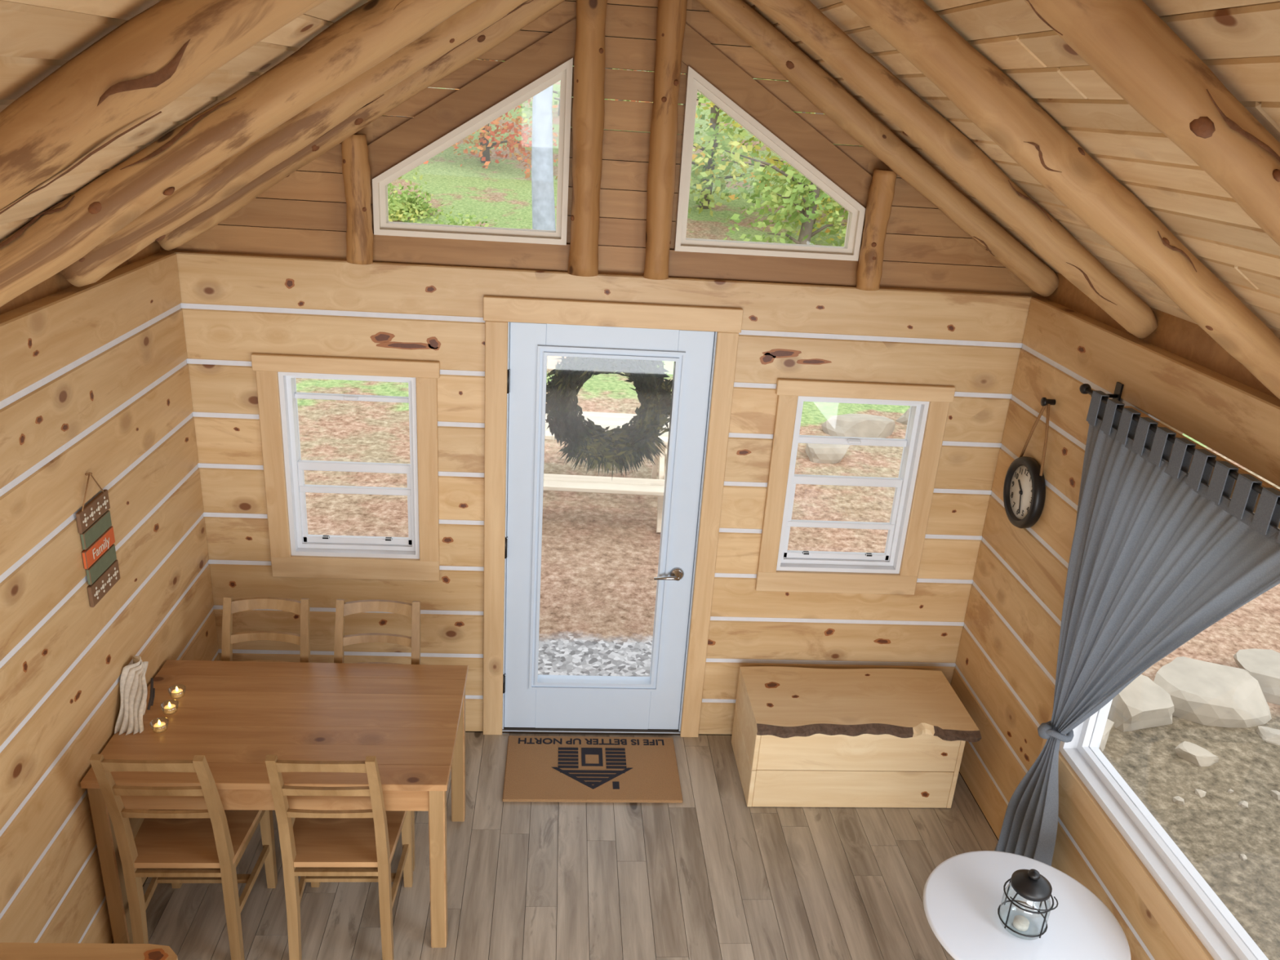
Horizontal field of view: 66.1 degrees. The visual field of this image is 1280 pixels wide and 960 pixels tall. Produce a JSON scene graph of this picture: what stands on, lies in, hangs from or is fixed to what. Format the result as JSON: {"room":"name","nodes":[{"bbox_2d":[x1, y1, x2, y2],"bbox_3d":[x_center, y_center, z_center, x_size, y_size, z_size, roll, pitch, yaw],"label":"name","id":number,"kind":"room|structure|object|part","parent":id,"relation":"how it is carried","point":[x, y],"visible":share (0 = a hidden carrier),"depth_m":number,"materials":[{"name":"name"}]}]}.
{"room":"log cabin interior","nodes":[
{"label":"log cabin interior","id":0,"kind":"room"},
{"bbox_2d":[0,240,219,943],"bbox_3d":[-1.756,1.298,1.207,0.151,2.370,6.599,2,21,-5],"label":"wall","id":1,"kind":"structure","parent":0,"point":[95,377],"depth_m":3.19,"materials":[{"name":"brown wood"}]},
{"bbox_2d":[75,472,119,607],"bbox_3d":[-1.808,0.180,3.278,0.020,0.441,0.210,2,21,-5],"label":"wall sign","id":2,"kind":"object","parent":1,"relation":"attached to","point":[95,529],"visible":1,"depth_m":3.28,"materials":[{"name":"wood"}]},
{"bbox_2d":[0,0,326,214],"bbox_3d":[-0.777,-0.542,1.408,1.822,1.241,0.125,2,21,-5],"label":"rafter","id":3,"kind":"object","parent":1,"relation":"on","point":[113,86],"visible":1,"depth_m":1.36,"materials":[{"name":"brown wood"}]},
{"bbox_2d":[0,0,476,306],"bbox_3d":[-0.838,-0.876,2.245,1.831,1.248,0.132,2,21,-5],"label":"rafter","id":4,"kind":"object","parent":1,"relation":"on","point":[64,233],"visible":1,"depth_m":2.24,"materials":[{"name":"brown wood"}]},
{"bbox_2d":[59,0,533,287],"bbox_3d":[-0.892,-1.170,2.990,1.833,1.248,0.127,2,21,-5],"label":"rafter","id":5,"kind":"object","parent":1,"relation":"on","point":[289,138],"visible":0.7,"depth_m":2.99,"materials":[{"name":"brown wood"}]},
{"bbox_2d":[111,731,998,959],"bbox_3d":[-0.022,2.574,1.916,3.813,0.300,6.750,2,21,-5],"label":"floor","id":6,"kind":"structure","parent":0,"point":[709,875],"depth_m":3.94,"materials":[{"name":"laminate"}]},
{"bbox_2d":[0,942,177,959],"bbox_3d":[-1.440,1.691,2.211,0.672,0.951,0.732,2,21,-5],"label":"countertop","id":7,"kind":"structure","parent":6,"relation":"on","point":[8,951],"depth_m":2.36,"materials":[{"name":"brown wood"}]},
{"bbox_2d":[89,754,277,959],"bbox_3d":[-1.560,1.209,3.414,0.404,0.960,0.515,2,21,-5],"label":"dining chair","id":8,"kind":"object","parent":6,"relation":"on","point":[176,847],"visible":0.98,"depth_m":3.32,"materials":[{"name":"brown wood"}]},
{"bbox_2d":[221,596,310,826],"bbox_3d":[-1.526,1.008,3.936,0.404,0.960,0.515,2,21,-5],"label":"dining chair","id":9,"kind":"object","parent":6,"relation":"on","point":[301,607],"visible":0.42,"depth_m":3.99,"materials":[{"name":"brown wood"}]},
{"bbox_2d":[80,660,467,947],"bbox_3d":[-1.289,1.216,3.744,1.185,0.740,0.747,2,21,-5],"label":"dining table","id":10,"kind":"object","parent":6,"relation":"on","point":[234,714],"visible":0.78,"depth_m":3.52,"materials":[{"name":"brown wood"}]},
{"bbox_2d":[114,655,155,735],"bbox_3d":[-1.802,0.763,3.529,0.111,0.195,0.244,2,21,-5],"label":"folded napkins","id":11,"kind":"object","parent":10,"relation":"on","point":[133,685],"visible":1,"depth_m":3.51,"materials":[{"name":"white fabric"}]},
{"bbox_2d":[150,717,168,733],"bbox_3d":[-1.705,0.868,3.487,0.062,0.040,0.062,2,21,-5],"label":"tealight candle","id":12,"kind":"object","parent":10,"relation":"on","point":[160,726],"visible":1,"depth_m":3.48,"materials":[{"name":"beige wax"}]},
{"bbox_2d":[160,699,178,715],"bbox_3d":[-1.717,0.827,3.589,0.062,0.040,0.062,2,21,-5],"label":"tealight candle","id":13,"kind":"object","parent":10,"relation":"on","point":[170,709],"visible":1,"depth_m":3.58,"materials":[{"name":"beige wax"}]},
{"bbox_2d":[168,684,185,699],"bbox_3d":[-1.734,0.790,3.681,0.062,0.040,0.062,2,21,-5],"label":"tealight candle","id":14,"kind":"object","parent":10,"relation":"on","point":[177,693],"visible":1,"depth_m":3.67,"materials":[{"name":"beige wax"}]},
{"bbox_2d":[265,755,413,959],"bbox_3d":[-1.042,1.225,3.463,0.404,0.960,0.515,2,21,-5],"label":"dining chair","id":15,"kind":"object","parent":6,"relation":"on","point":[321,846],"visible":0.93,"depth_m":3.37,"materials":[{"name":"brown wood"}]},
{"bbox_2d":[333,599,420,871],"bbox_3d":[-1.083,1.023,3.973,0.404,0.960,0.515,2,21,-5],"label":"dining chair","id":16,"kind":"object","parent":6,"relation":"on","point":[343,608],"visible":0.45,"depth_m":4.03,"materials":[{"name":"brown wood"}]},
{"bbox_2d":[502,735,683,803],"bbox_3d":[-0.223,1.345,4.592,0.804,0.018,0.468,2,21,-5],"label":"doormat","id":17,"kind":"object","parent":6,"relation":"on","point":[539,769],"visible":1,"depth_m":4.56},
{"bbox_2d":[551,747,631,789],"bbox_3d":[-0.222,1.341,4.580,0.380,0.002,0.300,2,21,-5],"label":"print","id":18,"kind":"object","parent":17,"relation":"on","point":[572,768],"depth_m":4.58},
{"bbox_2d":[731,666,981,808],"bbox_3d":[0.967,1.201,4.563,0.985,0.450,0.541,2,21,-5],"label":"storage bench","id":19,"kind":"object","parent":6,"relation":"on","point":[802,737],"visible":1,"depth_m":4.40,"materials":[{"name":"brown wood"}]},
{"bbox_2d":[922,850,1131,959],"bbox_3d":[1.249,1.680,3.324,0.648,0.500,0.648,2,21,-5],"label":"round side table","id":20,"kind":"object","parent":6,"relation":"on","point":[962,896],"visible":0.78,"depth_m":3.25,"materials":[{"name":"white paint"}]},
{"bbox_2d":[997,869,1057,940],"bbox_3d":[1.249,1.355,3.155,0.155,0.226,0.179,2,21,-5],"label":"lantern","id":21,"kind":"object","parent":20,"relation":"on","point":[1030,885],"visible":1,"depth_m":3.12,"materials":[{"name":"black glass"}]},
{"bbox_2d":[160,0,1040,295],"bbox_3d":[-0.049,-1.485,3.877,3.713,1.320,0.070,2,21,-5],"label":"wall","id":22,"kind":"structure","parent":0,"point":[304,214],"depth_m":3.92,"materials":[{"name":"brown wood"}]},
{"bbox_2d":[372,57,573,244],"bbox_3d":[-0.661,-1.307,3.868,0.765,0.700,0.095,2,21,-5],"label":"window","id":23,"kind":"structure","parent":22,"relation":"in","point":[382,226],"depth_m":3.88,"materials":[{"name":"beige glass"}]},
{"bbox_2d":[367,17,872,285],"bbox_3d":[-0.058,-1.315,3.894,2.090,0.986,0.022,2,21,-5],"label":"trim","id":24,"kind":"structure","parent":22,"relation":"attached to","point":[557,47],"depth_m":3.92,"materials":[{"name":"brown wood"}]},
{"bbox_2d":[673,66,865,261],"bbox_3d":[0.543,-1.266,3.970,0.767,0.700,0.095,2,21,-5],"label":"window","id":25,"kind":"structure","parent":22,"relation":"in","point":[695,82],"depth_m":3.98,"materials":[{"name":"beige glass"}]},
{"bbox_2d":[160,249,1044,734],"bbox_3d":[-0.160,0.179,4.515,3.813,2.250,0.151,2,21,-5],"label":"wall","id":26,"kind":"structure","parent":0,"point":[234,307],"depth_m":4.27,"materials":[{"name":"brown wood"}]},
{"bbox_2d":[250,353,439,581],"bbox_3d":[-1.250,-0.030,4.261,0.763,1.023,0.026,2,21,-5],"label":"trim","id":27,"kind":"structure","parent":26,"relation":"attached to","point":[266,366],"depth_m":4.24,"materials":[{"name":"brown wood"}]},
{"bbox_2d":[277,371,419,559],"bbox_3d":[-1.254,-0.075,4.330,0.575,0.860,0.144,2,21,-5],"label":"window","id":28,"kind":"structure","parent":26,"relation":"in","point":[302,544],"depth_m":4.33,"materials":[{"name":"white plastic"}]},
{"bbox_2d":[341,133,373,264],"bbox_3d":[-1.105,-1.097,3.850,0.109,0.489,0.108,2,21,-5],"label":"log post","id":29,"kind":"object","parent":26,"relation":"on","point":[356,171],"depth_m":3.82,"materials":[{"name":"brown wood"}]},
{"bbox_2d":[157,0,564,250],"bbox_3d":[-0.938,-1.442,3.681,1.821,1.241,0.126,2,21,-5],"label":"log rafter","id":30,"kind":"object","parent":26,"relation":"on","point":[487,39],"visible":0.51,"depth_m":3.66,"materials":[{"name":"brown wood"}]},
{"bbox_2d":[567,0,607,276],"bbox_3d":[-0.201,-1.376,3.805,0.131,1.151,0.125,2,21,-5],"label":"log post","id":31,"kind":"object","parent":26,"relation":"on","point":[588,107],"depth_m":3.77,"materials":[{"name":"brown wood"}]},
{"bbox_2d":[502,321,717,735],"bbox_3d":[-0.178,0.280,4.529,0.907,2.050,0.197,2,21,-5],"label":"door","id":32,"kind":"structure","parent":26,"relation":"in","point":[533,703],"depth_m":4.48,"materials":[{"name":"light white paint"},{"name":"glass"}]},
{"bbox_2d":[545,355,672,477],"bbox_3d":[-0.139,-0.334,4.394,0.628,0.678,0.153,2,21,-5],"label":"wreath","id":33,"kind":"object","parent":32,"relation":"attached to","point":[633,442],"visible":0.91,"depth_m":4.37,"materials":[{"name":"green plant"}]},
{"bbox_2d":[483,295,743,737],"bbox_3d":[-0.171,0.262,4.452,1.075,2.140,0.028,2,21,-5],"label":"trim","id":34,"kind":"structure","parent":26,"relation":"attached to","point":[498,311],"depth_m":4.28,"materials":[{"name":"brown wood"}]},
{"bbox_2d":[643,0,687,279],"bbox_3d":[0.096,-1.366,3.829,0.115,1.151,0.112,2,21,-5],"label":"log post","id":35,"kind":"object","parent":26,"relation":"on","point":[671,14],"depth_m":3.80,"materials":[{"name":"brown wood"}]},
{"bbox_2d":[776,395,929,573],"bbox_3d":[0.949,0.009,4.520,0.600,0.860,0.144,2,21,-5],"label":"window","id":36,"kind":"structure","parent":26,"relation":"in","point":[889,562],"depth_m":4.52,"materials":[{"name":"white plastic"}]},
{"bbox_2d":[755,378,955,595],"bbox_3d":[0.953,0.054,4.451,0.788,1.023,0.026,2,21,-5],"label":"trim","id":37,"kind":"structure","parent":26,"relation":"attached to","point":[788,391],"depth_m":4.44,"materials":[{"name":"brown wood"}]},
{"bbox_2d":[856,168,897,290],"bbox_3d":[0.966,-1.022,4.028,0.105,0.479,0.103,2,21,-5],"label":"log post","id":38,"kind":"object","parent":26,"relation":"on","point":[882,190],"depth_m":3.99,"materials":[{"name":"brown wood"}]},
{"bbox_2d":[697,0,1058,297],"bbox_3d":[0.878,-1.379,3.833,1.820,1.246,0.128,2,21,-5],"label":"log rafter","id":39,"kind":"object","parent":26,"relation":"on","point":[818,86],"visible":1,"depth_m":3.81,"materials":[{"name":"brown wood"}]},
{"bbox_2d":[0,0,1279,338],"bbox_3d":[0.171,-0.270,0.913,4.347,1.476,6.950,2,21,-5],"label":"ceiling","id":40,"kind":"structure","parent":0,"point":[1238,41],"depth_m":2.13,"materials":[{"name":"brown wood"}]},
{"bbox_2d":[951,271,1279,959],"bbox_3d":[1.890,1.423,1.516,0.151,2.370,6.599,2,21,-5],"label":"wall","id":41,"kind":"structure","parent":0,"point":[1177,375],"depth_m":3.90,"materials":[{"name":"brown wood"}]},
{"bbox_2d":[749,0,1157,338],"bbox_3d":[0.923,-1.103,3.131,1.825,1.249,0.126,2,21,-5],"label":"rafter","id":42,"kind":"object","parent":41,"relation":"on","point":[953,152],"visible":1,"depth_m":3.12,"materials":[{"name":"brown wood"}]},
{"bbox_2d":[1003,397,1055,528],"bbox_3d":[1.622,-0.076,4.089,0.052,0.580,0.304,2,21,-5],"label":"wall clock","id":43,"kind":"object","parent":41,"relation":"attached to","point":[1024,485],"visible":1,"depth_m":4.09,"materials":[{"name":"black metal"}]},
{"bbox_2d":[840,0,1279,399],"bbox_3d":[0.978,-0.813,2.397,1.822,1.260,0.129,2,21,-4],"label":"rafter","id":44,"kind":"object","parent":41,"relation":"on","point":[979,89],"visible":1,"depth_m":2.38,"materials":[{"name":"brown wood"}]},
{"bbox_2d":[994,382,1279,866],"bbox_3d":[1.627,0.973,2.899,0.170,2.030,2.194,2,21,-5],"label":"curtain","id":45,"kind":"object","parent":41,"relation":"hanging from","point":[1160,554],"visible":0.94,"depth_m":3.21,"materials":[{"name":"fabric"}]},
{"bbox_3d":[1.715,0.072,2.549,0.118,0.090,2.194,2,21,-5],"label":"rod","id":46,"kind":"part","parent":45,"relation":"part of","materials":[{"name":"black metal"}]},
{"bbox_2d":[1023,0,1279,246],"bbox_3d":[1.031,-0.520,1.657,1.826,1.244,0.124,2,21,-5],"label":"rafter","id":47,"kind":"object","parent":41,"relation":"on","point":[1125,42],"visible":1,"depth_m":1.56,"materials":[{"name":"brown wood"}]},
{"bbox_2d":[1040,405,1279,959],"bbox_3d":[1.745,0.933,2.388,0.026,1.460,2.795,2,21,-5],"label":"trim","id":48,"kind":"structure","parent":41,"relation":"attached to","point":[1171,922],"depth_m":3.26,"materials":[{"name":"brown wood"}]},
{"bbox_2d":[1058,484,1279,959],"bbox_3d":[1.830,0.950,2.403,0.154,1.320,2.600,2,21,-5],"label":"window","id":49,"kind":"structure","parent":41,"relation":"in","point":[1218,930],"depth_m":3.27,"materials":[{"name":"white plastic"}]},
{"label":"outside","id":50,"kind":"structure","parent":0,"visible":0},
{"bbox_2d":[295,60,1279,959],"bbox_3d":[0.023,-8.506,21.921,83.600,8.274,66.800,2,21,-5],"label":"ground","id":51,"kind":"structure","parent":50,"point":[600,552],"depth_m":8.06,"materials":[{"name":"brown soil"}]},
{"bbox_2d":[387,185,443,218],"bbox_3d":[-4.888,-5.892,20.761,1.465,0.635,1.364,5,21,3],"label":"shrub","id":52,"kind":"object","parent":51,"relation":"on","point":[422,206],"visible":0.43,"depth_m":20.65,"materials":[{"name":"green plant"}]},
{"bbox_2d":[387,172,459,222],"bbox_3d":[-4.944,-5.828,20.274,2.214,1.012,1.937,-6,23,-24],"label":"shrub","id":53,"kind":"object","parent":51,"relation":"on","point":[393,206],"visible":0.59,"depth_m":20.15,"materials":[{"name":"green plant"}]},
{"bbox_2d":[417,211,497,226],"bbox_3d":[-3.435,-4.893,19.021,1.451,0.646,1.658,-9,25,-30],"label":"shrub","id":54,"kind":"object","parent":51,"relation":"on","point":[451,219],"visible":0.16,"depth_m":18.98,"materials":[{"name":"green plant"}]},
{"bbox_2d":[422,58,558,179],"bbox_3d":[-4.335,-10.994,24.412,5.944,7.538,5.708,2,21,-5],"label":"deciduous tree","id":55,"kind":"object","parent":51,"relation":"on","point":[485,146],"visible":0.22,"depth_m":24.72,"materials":[{"name":"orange plant"}]},
{"bbox_2d":[531,84,555,231],"bbox_3d":[-1.482,-7.416,14.213,5.741,9.798,5.751,22,28,39],"label":"waterfall","id":56,"kind":"object","parent":51,"relation":"on","point":[542,166],"visible":0.34,"depth_m":15.31,"materials":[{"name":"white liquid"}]},
{"bbox_2d":[552,90,650,115],"bbox_3d":[-2.106,-16.084,28.415,8.391,12.105,10.012,2,21,-5],"label":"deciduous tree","id":57,"kind":"object","parent":51,"relation":"on","point":[553,91],"visible":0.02,"depth_m":30.75,"materials":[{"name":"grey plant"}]},
{"bbox_2d":[543,410,670,533],"bbox_3d":[-0.186,-0.121,8.539,2.400,0.738,1.600,3,21,-3],"label":"picnic table","id":58,"kind":"object","parent":51,"relation":"on","point":[562,482],"visible":0.13,"depth_m":7.95,"materials":[{"name":"beige wood"}]},
{"bbox_2d":[516,67,705,132],"bbox_3d":[-0.759,-11.528,24.007,5.702,8.312,6.872,2,21,-5],"label":"deciduous tree","id":59,"kind":"object","parent":51,"relation":"on","point":[522,108],"visible":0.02,"depth_m":23.21,"materials":[{"name":"grey plant"}]},
{"bbox_2d":[551,70,742,128],"bbox_3d":[0.807,-14.418,26.985,10.379,10.886,8.710,2,21,-5],"label":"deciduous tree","id":60,"kind":"object","parent":51,"relation":"on","point":[635,70],"visible":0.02,"depth_m":28.84,"materials":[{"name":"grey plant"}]},
{"bbox_2d":[608,68,822,217],"bbox_3d":[1.676,-9.419,20.898,7.608,8.847,5.936,2,21,-5],"label":"deciduous tree","id":61,"kind":"object","parent":51,"relation":"on","point":[705,197],"visible":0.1,"depth_m":21.64,"materials":[{"name":"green plant"}]},
{"bbox_2d":[689,97,847,244],"bbox_3d":[3.819,-8.653,20.321,6.302,7.739,6.502,11,22,18],"label":"deciduous tree","id":62,"kind":"object","parent":51,"relation":"on","point":[773,161],"visible":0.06,"depth_m":20.47,"materials":[{"name":"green plant"}]},
{"bbox_2d":[691,78,858,246],"bbox_3d":[2.919,-6.313,16.916,4.229,6.016,4.462,-7,24,-27],"label":"deciduous tree","id":63,"kind":"object","parent":51,"relation":"on","point":[789,194],"visible":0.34,"depth_m":17.55,"materials":[{"name":"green plant"}]},
{"bbox_2d":[746,160,847,222],"bbox_3d":[6.313,-9.411,21.621,6.416,8.799,6.447,-1,22,-13],"label":"deciduous tree","id":64,"kind":"object","parent":51,"relation":"on","point":[777,166],"visible":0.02,"depth_m":22.88,"materials":[{"name":"green leaves"},{"name":"grey bark"}]},
{"bbox_2d":[804,443,850,463],"bbox_3d":[1.936,-0.230,10.175,0.455,0.355,0.451,6,21,6],"label":"boulder","id":65,"kind":"object","parent":51,"relation":"on","point":[816,453],"visible":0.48,"depth_m":9.98,"materials":[{"name":"beige stone"}]},
{"bbox_2d":[821,413,895,438],"bbox_3d":[2.425,-0.524,11.016,0.780,0.436,0.478,11,22,18],"label":"boulder","id":66,"kind":"object","parent":51,"relation":"on","point":[858,425],"visible":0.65,"depth_m":10.85,"materials":[{"name":"beige stone"}]},
{"bbox_2d":[895,408,910,424],"bbox_3d":[3.345,-0.612,11.455,0.405,0.419,0.695,-10,25,-32],"label":"boulder","id":67,"kind":"object","parent":51,"relation":"on","point":[904,418],"visible":0.11,"depth_m":11.49,"materials":[{"name":"beige stone"}]},
{"bbox_2d":[1098,718,1114,751],"bbox_3d":[2.627,1.519,5.851,0.281,0.251,0.312,-13,27,-37],"label":"boulder","id":68,"kind":"object","parent":51,"relation":"on","point":[1108,725],"visible":0.2,"depth_m":5.74,"materials":[{"name":"beige stone"}]},
{"bbox_2d":[1107,674,1174,731],"bbox_3d":[3.083,1.428,6.097,0.475,0.371,0.386,-1,22,-12],"label":"boulder","id":69,"kind":"object","parent":51,"relation":"on","point":[1143,704],"visible":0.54,"depth_m":5.94,"materials":[{"name":"beige stone"}]},
{"bbox_2d":[1174,741,1218,766],"bbox_3d":[3.224,1.607,5.691,0.231,0.134,0.148,-3,22,-17],"label":"boulder","id":70,"kind":"object","parent":51,"relation":"on","point":[1199,756],"visible":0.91,"depth_m":5.65,"materials":[{"name":"beige stone"}]},
{"bbox_2d":[1153,656,1271,728],"bbox_3d":[3.581,1.441,6.213,0.713,0.425,0.547,-9,25,-30],"label":"boulder","id":71,"kind":"object","parent":51,"relation":"on","point":[1206,693],"visible":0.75,"depth_m":6.09,"materials":[{"name":"beige stone"}]},
{"bbox_2d":[1173,788,1279,860],"bbox_3d":[4.240,2.190,4.458,4.221,0.127,2.417,2,21,-5],"label":"loose stones","id":72,"kind":"object","parent":51,"relation":"on","point":[1276,794],"visible":0.52,"depth_m":5.34},
{"bbox_2d":[1233,648,1279,705],"bbox_3d":[4.297,1.392,6.480,0.738,0.396,0.484,11,22,18],"label":"boulder","id":73,"kind":"object","parent":51,"relation":"on","point":[1263,664],"visible":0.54,"depth_m":6.41,"materials":[{"name":"beige stone"}]},
{"bbox_2d":[1256,725,1279,745],"bbox_3d":[3.846,1.569,5.934,0.218,0.117,0.129,13,23,22],"label":"boulder","id":74,"kind":"object","parent":51,"relation":"on","point":[1268,735],"visible":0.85,"depth_m":5.92,"materials":[{"name":"beige stone"}]}
]}

